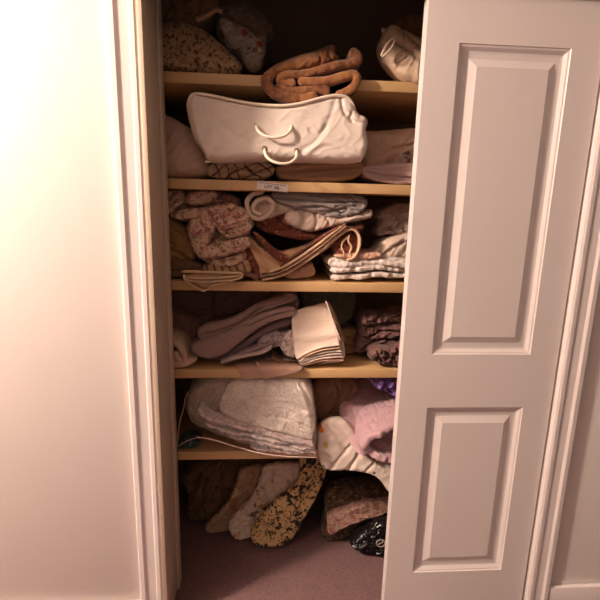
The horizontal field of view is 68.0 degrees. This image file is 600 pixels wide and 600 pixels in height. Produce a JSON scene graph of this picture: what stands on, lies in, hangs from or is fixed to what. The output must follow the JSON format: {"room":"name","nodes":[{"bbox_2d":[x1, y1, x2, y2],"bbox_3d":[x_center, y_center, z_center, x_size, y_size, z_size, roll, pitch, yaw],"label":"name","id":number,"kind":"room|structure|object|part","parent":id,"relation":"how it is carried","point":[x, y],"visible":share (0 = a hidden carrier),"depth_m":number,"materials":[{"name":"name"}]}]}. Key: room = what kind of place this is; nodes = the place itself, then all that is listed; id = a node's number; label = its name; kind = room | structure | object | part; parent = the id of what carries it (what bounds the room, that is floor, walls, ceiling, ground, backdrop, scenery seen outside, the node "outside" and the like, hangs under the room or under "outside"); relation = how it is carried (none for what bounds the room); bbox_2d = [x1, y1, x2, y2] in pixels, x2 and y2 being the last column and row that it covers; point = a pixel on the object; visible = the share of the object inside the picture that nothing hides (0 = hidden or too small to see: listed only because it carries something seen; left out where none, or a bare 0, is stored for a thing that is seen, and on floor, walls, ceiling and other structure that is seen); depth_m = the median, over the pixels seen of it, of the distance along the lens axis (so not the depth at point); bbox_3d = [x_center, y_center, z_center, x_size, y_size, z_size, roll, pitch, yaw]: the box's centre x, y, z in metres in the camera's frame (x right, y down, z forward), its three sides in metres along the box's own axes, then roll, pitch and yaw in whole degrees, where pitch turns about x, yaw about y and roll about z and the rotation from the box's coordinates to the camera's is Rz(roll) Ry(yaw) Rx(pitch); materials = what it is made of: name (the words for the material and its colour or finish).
{"room":"linen closet","nodes":[
{"label":"linen closet","id":0,"kind":"room"},
{"bbox_2d":[175,486,383,599],"bbox_3d":[-0.042,1.259,0.431,6.400,0.050,3.530,1,12,-4],"label":"floor","id":1,"kind":"structure","parent":0,"point":[214,566],"depth_m":1.63,"materials":[{"name":"carpet"}]},
{"bbox_2d":[181,459,273,520],"bbox_3d":[-0.309,0.780,1.914,0.393,0.267,0.224,1,12,-4],"label":"curtain","id":2,"kind":"object","parent":1,"relation":"on","point":[208,484],"visible":0.52,"depth_m":1.84,"materials":[{"name":"brown fabric"}]},
{"bbox_2d":[205,464,265,532],"bbox_3d":[-0.224,0.802,1.808,0.318,0.262,0.093,1,12,-4],"label":"floral curtain","id":3,"kind":"object","parent":1,"relation":"on","point":[248,476],"visible":0.5,"depth_m":1.80,"materials":[{"name":"beige fabric"}]},
{"bbox_2d":[229,461,299,539],"bbox_3d":[-0.114,0.798,1.780,0.340,0.297,0.094,0,12,-9],"label":"floral cover","id":4,"kind":"object","parent":1,"relation":"on","point":[276,477],"visible":0.67,"depth_m":1.76,"materials":[{"name":"beige fabric"}]},
{"bbox_2d":[251,458,325,546],"bbox_3d":[-0.042,0.774,1.732,0.300,0.366,0.107,-4,13,-22],"label":"cover","id":5,"kind":"object","parent":1,"relation":"on","point":[277,523],"visible":0.93,"depth_m":1.72,"materials":[{"name":"fabric"}]},
{"bbox_2d":[309,469,376,515],"bbox_3d":[0.223,0.795,1.965,0.412,0.244,0.197,1,12,-4],"label":"blanket","id":6,"kind":"object","parent":1,"relation":"on","point":[317,508],"visible":0.16,"depth_m":1.89,"materials":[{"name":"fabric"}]},
{"bbox_2d":[321,476,388,540],"bbox_3d":[0.244,0.839,1.799,0.319,0.221,0.183,1,12,-4],"label":"blanket","id":7,"kind":"object","parent":1,"relation":"on","point":[349,502],"visible":0.92,"depth_m":1.75,"materials":[{"name":"fabric"}]},
{"bbox_2d":[349,513,386,555],"bbox_3d":[0.331,0.899,1.722,0.282,0.143,0.122,1,12,-4],"label":"bag","id":8,"kind":"object","parent":1,"relation":"on","point":[369,536],"visible":0.43,"depth_m":1.69,"materials":[{"name":"black"}]},
{"bbox_2d":[167,0,424,485],"bbox_3d":[0.099,-0.322,1.900,1.450,2.450,0.030,1,12,-4],"label":"wall","id":9,"kind":"structure","parent":0,"point":[299,27],"depth_m":1.74,"materials":[{"name":"paint"}]},
{"bbox_2d":[175,393,369,459],"bbox_3d":[0.098,0.487,1.798,1.386,0.030,0.498,1,12,-4],"label":"shelf","id":10,"kind":"object","parent":9,"relation":"attached to","point":[207,449],"visible":0.02,"depth_m":1.57,"materials":[{"name":"laminate"}]},
{"bbox_2d":[178,429,202,448],"bbox_3d":[-0.385,0.486,1.557,0.081,0.049,0.071,1,12,-4],"label":"crumpled cloth","id":11,"kind":"object","parent":10,"relation":"on","point":[186,435],"visible":0.94,"depth_m":1.53,"materials":[{"name":"fabric"}]},
{"bbox_2d":[188,378,316,457],"bbox_3d":[-0.166,0.361,1.605,0.441,0.271,0.397,1,12,-4],"label":"blanket","id":12,"kind":"object","parent":10,"relation":"on","point":[277,415],"visible":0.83,"depth_m":1.48,"materials":[{"name":"white fabric"},{"name":"grey quilted fabric"}]},
{"bbox_2d":[177,392,210,445],"bbox_3d":[-0.353,0.400,1.494,0.118,0.180,0.043,1,12,-4],"label":"cord","id":13,"kind":"object","parent":12,"relation":"hanging from","point":[187,392],"visible":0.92,"depth_m":1.48,"materials":[{"name":"beige plastic"}]},
{"bbox_2d":[317,416,390,491],"bbox_3d":[0.255,0.556,1.565,0.392,0.289,0.084,2,12,1],"label":"quilt","id":14,"kind":"object","parent":10,"relation":"hanging from","point":[336,452],"visible":0.66,"depth_m":1.54,"materials":[{"name":"white fabric"}]},
{"bbox_2d":[339,378,395,463],"bbox_3d":[0.345,0.419,1.673,0.417,0.204,0.450,1,12,-4],"label":"blanket","id":15,"kind":"object","parent":10,"relation":"on","point":[370,413],"visible":0.48,"depth_m":1.54,"materials":[{"name":"pink fabric"}]},
{"bbox_2d":[368,378,396,395],"bbox_3d":[0.313,0.295,1.583,0.142,0.079,0.119,1,12,-4],"label":"crumpled cloth","id":16,"kind":"object","parent":15,"relation":"on","point":[389,385],"visible":0.51,"depth_m":1.54,"materials":[{"name":"purple fabric"}]},
{"bbox_3d":[0.160,0.401,1.737,0.207,0.167,0.162,1,12,-4],"label":"sheet","id":17,"kind":"object","parent":10,"relation":"on","visible":0},
{"bbox_2d":[311,378,358,421],"bbox_3d":[0.132,0.368,1.697,0.177,0.170,0.135,1,12,-4],"label":"blanket","id":18,"kind":"object","parent":17,"relation":"on","point":[328,394],"visible":0.91,"depth_m":1.65,"materials":[{"name":"brown fabric"}]},
{"bbox_2d":[174,349,397,377],"bbox_3d":[0.105,0.197,1.737,1.386,0.030,0.498,1,12,-4],"label":"shelf","id":19,"kind":"object","parent":9,"relation":"attached to","point":[355,365],"visible":0.04,"depth_m":1.50,"materials":[{"name":"laminate"}]},
{"bbox_2d":[174,347,197,367],"bbox_3d":[-0.420,0.186,1.547,0.151,0.043,0.201,1,12,-4],"label":"folded cloth","id":20,"kind":"object","parent":19,"relation":"on","point":[192,357],"visible":0.2,"depth_m":1.46,"materials":[{"name":"brown fabric"}]},
{"bbox_2d":[173,328,190,362],"bbox_3d":[-0.424,0.145,1.538,0.101,0.089,0.203,1,12,-4],"label":"rolled towel","id":21,"kind":"object","parent":20,"relation":"on","point":[181,340],"visible":0.62,"depth_m":1.46,"materials":[{"name":"beige fabric"}]},
{"bbox_2d":[172,307,201,346],"bbox_3d":[-0.438,0.109,1.579,0.172,0.166,0.090,1,12,0],"label":"sheet","id":22,"kind":"object","parent":20,"relation":"on","point":[186,322],"visible":0.25,"depth_m":1.56,"materials":[{"name":"fabric"}]},
{"bbox_2d":[191,293,296,358],"bbox_3d":[-0.187,0.083,1.496,0.352,0.212,0.080,-1,12,-9],"label":"sheet","id":23,"kind":"object","parent":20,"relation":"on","point":[216,338],"visible":1,"depth_m":1.48,"materials":[{"name":"fabric"}]},
{"bbox_2d":[171,290,297,324],"bbox_3d":[-0.280,0.049,1.712,0.543,0.250,0.241,1,12,-4],"label":"blanket","id":24,"kind":"object","parent":19,"relation":"on","point":[209,306],"visible":0.19,"depth_m":1.62,"materials":[{"name":"fabric"}]},
{"bbox_2d":[220,345,271,363],"bbox_3d":[-0.184,0.163,1.562,0.172,0.062,0.204,1,12,-4],"label":"sheet","id":25,"kind":"object","parent":19,"relation":"on","point":[228,358],"visible":0.38,"depth_m":1.47,"materials":[{"name":"grey fabric"}]},
{"bbox_2d":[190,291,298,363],"bbox_3d":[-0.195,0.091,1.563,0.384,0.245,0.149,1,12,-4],"label":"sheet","id":26,"kind":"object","parent":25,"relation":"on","point":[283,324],"visible":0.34,"depth_m":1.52,"materials":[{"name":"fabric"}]},
{"bbox_2d":[235,340,273,354],"bbox_3d":[-0.170,0.164,1.529,0.160,0.072,0.106,1,12,-4],"label":"sheet","id":27,"kind":"object","parent":25,"relation":"on","point":[252,347],"visible":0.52,"depth_m":1.48,"materials":[{"name":"fabric"}]},
{"bbox_2d":[257,329,286,347],"bbox_3d":[-0.093,0.133,1.529,0.112,0.061,0.095,1,12,-4],"label":"crumpled cloth","id":28,"kind":"object","parent":27,"relation":"on","point":[277,335],"visible":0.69,"depth_m":1.50,"materials":[{"name":"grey fabric"}]},
{"bbox_2d":[233,357,261,379],"bbox_3d":[-0.184,0.229,1.532,0.098,0.041,0.168,-2,12,-16],"label":"folded napkin","id":29,"kind":"object","parent":19,"relation":"on","point":[247,368],"visible":0.8,"depth_m":1.47,"materials":[{"name":"pink fabric"}]},
{"bbox_2d":[251,355,302,379],"bbox_3d":[-0.084,0.229,1.525,0.180,0.045,0.133,1,12,-4],"label":"folded napkin","id":30,"kind":"object","parent":19,"relation":"on","point":[268,369],"visible":0.85,"depth_m":1.46,"materials":[{"name":"pink fabric"}]},
{"bbox_2d":[271,346,325,366],"bbox_3d":[-0.010,0.190,1.596,0.185,0.036,0.205,1,12,-4],"label":"folded cloth","id":31,"kind":"object","parent":19,"relation":"on","point":[276,357],"visible":0.33,"depth_m":1.51,"materials":[{"name":"brown fabric"}]},
{"bbox_2d":[263,351,298,361],"bbox_3d":[-0.058,0.197,1.561,0.151,0.006,0.108,1,12,-4],"label":"folded napkin","id":32,"kind":"object","parent":31,"relation":"on","point":[267,355],"visible":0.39,"depth_m":1.54,"materials":[{"name":"fabric"}]},
{"bbox_2d":[279,328,294,357],"bbox_3d":[-0.044,0.150,1.519,0.061,0.089,0.105,1,12,-4],"label":"crumpled cloth","id":33,"kind":"object","parent":32,"relation":"on","point":[287,348],"visible":0.73,"depth_m":1.49,"materials":[{"name":"white fabric"}]},
{"bbox_2d":[292,300,344,365],"bbox_3d":[0.062,0.105,1.526,0.186,0.224,0.156,1,12,-4],"label":"napkin stack","id":34,"kind":"object","parent":31,"relation":"on","point":[317,334],"visible":0.99,"depth_m":1.48,"materials":[{"name":"beige fabric"}]},
{"bbox_2d":[340,322,355,353],"bbox_3d":[0.163,0.138,1.711,0.117,0.098,0.197,1,12,-4],"label":"folded cloth","id":35,"kind":"object","parent":19,"relation":"on","point":[348,330],"visible":0.33,"depth_m":1.63,"materials":[{"name":"brown fabric"}]},
{"bbox_2d":[297,292,355,324],"bbox_3d":[0.095,-0.001,1.709,0.221,0.166,0.214,1,12,-4],"label":"blanket","id":36,"kind":"object","parent":35,"relation":"on","point":[343,304],"visible":0.36,"depth_m":1.62,"materials":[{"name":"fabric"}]},
{"bbox_2d":[352,306,401,352],"bbox_3d":[0.336,0.111,1.646,0.302,0.178,0.231,1,12,-4],"label":"folded cloth","id":37,"kind":"object","parent":19,"relation":"on","point":[382,325],"visible":0.53,"depth_m":1.57,"materials":[{"name":"brown fabric"}]},
{"bbox_2d":[366,340,399,365],"bbox_3d":[0.337,0.180,1.567,0.213,0.084,0.166,1,12,-1],"label":"folded cloth","id":38,"kind":"object","parent":19,"relation":"on","point":[387,352],"visible":0.48,"depth_m":1.51,"materials":[{"name":"pink fabric"}]},
{"bbox_2d":[171,263,403,292],"bbox_3d":[0.112,-0.091,1.677,1.386,0.030,0.498,1,12,-4],"label":"shelf","id":39,"kind":"object","parent":9,"relation":"attached to","point":[320,281],"visible":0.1,"depth_m":1.43,"materials":[{"name":"laminate"}]},
{"bbox_2d":[170,258,205,276],"bbox_3d":[-0.401,-0.126,1.545,0.171,0.068,0.282,1,12,-4],"label":"folded blanket","id":40,"kind":"object","parent":39,"relation":"on","point":[178,265],"visible":0.4,"depth_m":1.42,"materials":[{"name":"brown fabric"}]},
{"bbox_2d":[169,218,197,260],"bbox_3d":[-0.415,-0.213,1.537,0.141,0.150,0.276,1,12,-4],"label":"sheet","id":41,"kind":"object","parent":40,"relation":"on","point":[180,247],"visible":0.4,"depth_m":1.42,"materials":[{"name":"brown fabric"}]},
{"bbox_2d":[181,270,242,291],"bbox_3d":[-0.272,-0.059,1.390,0.189,0.065,0.040,1,12,-4],"label":"linens","id":42,"kind":"object","parent":39,"relation":"on","point":[204,278],"visible":1,"depth_m":1.38,"materials":[{"name":"beige fabric"}]},
{"bbox_2d":[187,270,258,281],"bbox_3d":[-0.251,-0.101,1.525,0.230,0.034,0.254,1,12,-4],"label":"folded cloth","id":43,"kind":"object","parent":39,"relation":"on","point":[251,274],"visible":0.13,"depth_m":1.41,"materials":[{"name":"brown fabric"}]},
{"bbox_2d":[202,257,251,271],"bbox_3d":[-0.238,-0.126,1.509,0.163,0.058,0.201,1,12,-4],"label":"striped cloth","id":44,"kind":"object","parent":43,"relation":"on","point":[245,265],"visible":0.44,"depth_m":1.42,"materials":[{"name":"fabric"}]},
{"bbox_2d":[186,206,253,266],"bbox_3d":[-0.268,-0.218,1.509,0.219,0.202,0.278,0,12,-7],"label":"duvet cover","id":45,"kind":"object","parent":44,"relation":"on","point":[220,239],"visible":0.97,"depth_m":1.39,"materials":[{"name":"fabric"}]},
{"bbox_2d":[168,189,243,221],"bbox_3d":[-0.342,-0.314,1.515,0.295,0.124,0.287,1,12,-4],"label":"duvet cover","id":46,"kind":"object","parent":45,"relation":"on","point":[184,205],"visible":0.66,"depth_m":1.40,"materials":[{"name":"fabric"}]},
{"bbox_2d":[284,261,314,278],"bbox_3d":[-0.008,-0.108,1.532,0.110,0.057,0.183,1,12,-4],"label":"pillowcase","id":47,"kind":"object","parent":39,"relation":"on","point":[306,270],"visible":0.54,"depth_m":1.45,"materials":[{"name":"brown fabric"}]},
{"bbox_2d":[246,223,360,280],"bbox_3d":[0.004,-0.171,1.513,0.368,0.189,0.240,1,12,-4],"label":"curtain","id":48,"kind":"object","parent":39,"relation":"on","point":[268,263],"visible":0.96,"depth_m":1.42,"materials":[{"name":"beige fabric"}]},
{"bbox_2d":[253,214,363,239],"bbox_3d":[0.024,-0.258,1.545,0.365,0.092,0.240,1,12,-4],"label":"cloth","id":49,"kind":"object","parent":48,"relation":"on","point":[277,225],"visible":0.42,"depth_m":1.44,"materials":[{"name":"brown fabric"}]},
{"bbox_2d":[245,191,295,220],"bbox_3d":[-0.099,-0.320,1.508,0.166,0.100,0.262,1,12,-4],"label":"rolled towel","id":50,"kind":"object","parent":49,"relation":"on","point":[260,206],"visible":0.91,"depth_m":1.40,"materials":[{"name":"beige fabric"}]},
{"bbox_2d":[284,209,372,231],"bbox_3d":[0.087,-0.279,1.537,0.288,0.081,0.258,1,12,-4],"label":"sheet","id":51,"kind":"object","parent":49,"relation":"on","point":[302,220],"visible":0.71,"depth_m":1.42,"materials":[{"name":"white fabric"}]},
{"bbox_2d":[270,192,367,217],"bbox_3d":[0.055,-0.324,1.528,0.315,0.086,0.271,1,12,-4],"label":"sheet","id":52,"kind":"object","parent":51,"relation":"on","point":[332,205],"visible":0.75,"depth_m":1.41,"materials":[{"name":"grey fabric"}]},
{"bbox_2d":[323,266,404,280],"bbox_3d":[0.256,-0.101,1.574,0.329,0.038,0.277,1,12,-4],"label":"sheet","id":53,"kind":"object","parent":39,"relation":"on","point":[372,273],"visible":0.38,"depth_m":1.45,"materials":[{"name":"white fabric"}]},
{"bbox_2d":[322,260,404,272],"bbox_3d":[0.253,-0.126,1.562,0.324,0.038,0.274,1,12,-4],"label":"sheet","id":54,"kind":"object","parent":53,"relation":"on","point":[367,267],"visible":0.27,"depth_m":1.44,"materials":[{"name":"white fabric"}]},
{"bbox_2d":[320,252,405,267],"bbox_3d":[0.250,-0.145,1.554,0.334,0.048,0.245,1,12,-4],"label":"sheet","id":55,"kind":"object","parent":54,"relation":"on","point":[334,259],"visible":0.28,"depth_m":1.44,"materials":[{"name":"white fabric"}]},
{"bbox_2d":[330,248,382,258],"bbox_3d":[0.183,-0.160,1.518,0.159,0.027,0.200,1,12,-4],"label":"pillowcase","id":56,"kind":"object","parent":55,"relation":"on","point":[364,253],"visible":0.52,"depth_m":1.43,"materials":[{"name":"pink fabric"}]},
{"bbox_2d":[368,233,407,257],"bbox_3d":[0.347,-0.192,1.561,0.209,0.089,0.198,1,12,-4],"label":"pillowcase","id":57,"kind":"object","parent":55,"relation":"on","point":[394,246],"visible":0.48,"depth_m":1.48,"materials":[{"name":"beige fabric"}]},
{"bbox_2d":[368,203,409,235],"bbox_3d":[0.389,-0.282,1.626,0.258,0.150,0.246,1,12,-4],"label":"sheet","id":58,"kind":"object","parent":57,"relation":"on","point":[392,219],"visible":0.51,"depth_m":1.53,"materials":[{"name":"brown fabric"}]},
{"bbox_2d":[167,178,410,198],"bbox_3d":[0.119,-0.396,1.613,1.386,0.030,0.498,1,12,-4],"label":"shelf","id":59,"kind":"object","parent":9,"relation":"attached to","point":[246,187],"visible":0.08,"depth_m":1.36,"materials":[{"name":"laminate"}]},
{"bbox_2d":[165,115,214,178],"bbox_3d":[-0.398,-0.509,1.488,0.231,0.218,0.298,1,12,-4],"label":"pillow","id":60,"kind":"object","parent":59,"relation":"on","point":[186,159],"visible":0.47,"depth_m":1.36,"materials":[{"name":"beige fabric"}]},
{"bbox_2d":[207,162,274,180],"bbox_3d":[-0.184,-0.412,1.409,0.208,0.070,0.118,1,12,-4],"label":"lace cloth","id":61,"kind":"object","parent":59,"relation":"on","point":[259,171],"visible":0.8,"depth_m":1.37,"materials":[{"name":"brown fabric"}]},
{"bbox_2d":[257,181,287,191],"bbox_3d":[-0.084,-0.345,1.354,0.096,0.033,0.001,1,12,-4],"label":"sticker","id":62,"kind":"object","parent":59,"relation":"attached to","point":[260,184],"visible":1,"depth_m":1.35,"materials":[{"name":"paper"}]},
{"bbox_2d":[276,162,363,182],"bbox_3d":[0.055,-0.429,1.516,0.278,0.072,0.298,1,12,-4],"label":"folded blanket","id":63,"kind":"object","parent":59,"relation":"on","point":[294,172],"visible":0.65,"depth_m":1.38,"materials":[{"name":"brown fabric"}]},
{"bbox_2d":[186,92,367,169],"bbox_3d":[-0.071,-0.522,1.425,0.526,0.208,0.412,1,12,-4],"label":"bag","id":64,"kind":"object","parent":63,"relation":"on","point":[326,129],"visible":0.9,"depth_m":1.27,"materials":[{"name":"fabric"}]},
{"bbox_3d":[-0.073,-0.478,1.257,0.108,0.049,0.041,1,12,-4],"label":"handle","id":65,"kind":"part","parent":64,"relation":"part of","materials":[{"name":"white fabric"}]},
{"bbox_3d":[-0.055,-0.406,1.261,0.100,0.049,0.041,1,12,-4],"label":"handle","id":66,"kind":"part","parent":64,"relation":"part of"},
{"bbox_2d":[355,163,412,184],"bbox_3d":[0.315,-0.421,1.514,0.258,0.069,0.278,1,12,-4],"label":"sheet","id":67,"kind":"object","parent":59,"relation":"on","point":[393,173],"visible":0.61,"depth_m":1.39,"materials":[{"name":"pink fabric"}]},
{"bbox_2d":[361,128,414,165],"bbox_3d":[0.342,-0.504,1.539,0.323,0.163,0.257,1,12,-4],"label":"pillow","id":68,"kind":"object","parent":67,"relation":"on","point":[385,146],"visible":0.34,"depth_m":1.43,"materials":[{"name":"beige fabric"}]},
{"bbox_2d":[399,150,413,162],"bbox_3d":[0.371,-0.459,1.437,0.110,0.062,0.056,1,12,-4],"label":"lace cloth","id":69,"kind":"object","parent":67,"relation":"on","point":[406,157],"visible":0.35,"depth_m":1.42,"materials":[{"name":"grey fabric"}]},
{"bbox_2d":[164,71,418,124],"bbox_3d":[0.126,-0.685,1.553,1.386,0.030,0.498,1,12,-4],"label":"shelf","id":70,"kind":"object","parent":9,"relation":"attached to","point":[385,102],"visible":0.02,"depth_m":1.37,"materials":[{"name":"laminate"}]},
{"bbox_2d":[162,22,241,73],"bbox_3d":[-0.328,-0.757,1.393,0.300,0.154,0.255,1,12,-4],"label":"bolster pillow","id":71,"kind":"object","parent":70,"relation":"on","point":[186,47],"visible":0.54,"depth_m":1.28,"materials":[{"name":"beige fabric"}]},
{"bbox_2d":[161,0,219,40],"bbox_3d":[-0.372,-0.919,1.452,0.234,0.155,0.257,1,12,-4],"label":"bundle","id":72,"kind":"object","parent":71,"relation":"on","point":[185,11],"visible":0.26,"depth_m":1.35,"materials":[{"name":"brown fabric"}]},
{"bbox_2d":[195,5,271,74],"bbox_3d":[-0.199,-0.824,1.436,0.236,0.227,0.264,1,12,-4],"label":"pillow","id":73,"kind":"object","parent":70,"relation":"on","point":[243,31],"visible":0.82,"depth_m":1.38,"materials":[{"name":"fabric"}]},
{"bbox_3d":[-0.180,-0.788,1.383,0.145,0.157,0.063,3,12,6],"label":"floral panel","id":74,"kind":"part","parent":73,"relation":"part of","materials":[{"name":"fabric"}]},
{"bbox_2d":[263,62,275,74],"bbox_3d":[-0.212,-0.804,1.651,0.281,0.147,0.118,1,12,-4],"label":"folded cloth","id":75,"kind":"object","parent":70,"relation":"on","point":[267,66],"visible":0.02,"depth_m":1.62,"materials":[{"name":"black fabric"}]},
{"bbox_2d":[261,45,362,103],"bbox_3d":[0.026,-0.684,1.401,0.295,0.186,0.296,1,12,-4],"label":"folded towel","id":76,"kind":"object","parent":70,"relation":"on","point":[320,72],"visible":0.97,"depth_m":1.27,"materials":[{"name":"brown fabric"}]},
{"bbox_2d":[376,24,421,84],"bbox_3d":[0.340,-0.725,1.330,0.238,0.173,0.131,0,12,-7],"label":"sack","id":77,"kind":"object","parent":70,"relation":"on","point":[398,50],"visible":0.62,"depth_m":1.29,"materials":[{"name":"beige fabric"}]},
{"bbox_2d":[381,14,423,80],"bbox_3d":[0.381,-0.803,1.486,0.211,0.240,0.257,1,12,-4],"label":"throw","id":78,"kind":"object","parent":70,"relation":"on","point":[413,23],"visible":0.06,"depth_m":1.39,"materials":[{"name":"brown fabric"}]},
{"bbox_2d":[0,0,599,599],"bbox_3d":[-0.085,-0.194,1.264,6.400,2.450,0.170,1,12,-4],"label":"wall","id":79,"kind":"structure","parent":0,"point":[68,529],"depth_m":1.21,"materials":[{"name":"paint"}]},
{"bbox_2d":[106,0,162,599],"bbox_3d":[-0.438,0.120,1.211,0.068,1.840,0.018,1,12,-4],"label":"trim","id":80,"kind":"structure","parent":79,"relation":"attached to","point":[121,14],"depth_m":1.17,"materials":[{"name":"paint"}]},
{"bbox_2d":[136,0,181,599],"bbox_3d":[-0.404,0.102,1.304,0.013,1.840,0.193,1,12,-4],"label":"trim","id":81,"kind":"structure","parent":79,"relation":"attached to","point":[145,9],"depth_m":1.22,"materials":[{"name":"paint"}]},
{"bbox_2d":[381,0,599,599],"bbox_3d":[0.529,0.126,1.308,0.468,1.812,0.035,1,12,-4],"label":"door","id":82,"kind":"structure","parent":79,"relation":"in","point":[508,89],"depth_m":1.25,"materials":[{"name":"paint"}]},
{"bbox_2d":[525,108,599,599],"bbox_3d":[0.806,0.133,1.296,0.068,1.840,0.018,1,12,-4],"label":"trim","id":83,"kind":"structure","parent":79,"relation":"attached to","point":[586,279],"depth_m":1.32,"materials":[{"name":"paint"}]},
{"bbox_2d":[547,583,599,599],"bbox_3d":[1.953,1.001,1.556,2.270,0.090,0.014,1,12,-4],"label":"baseboard","id":84,"kind":"structure","parent":79,"relation":"attached to","point":[566,591],"depth_m":1.47,"materials":[{"name":"paint"}]}
]}

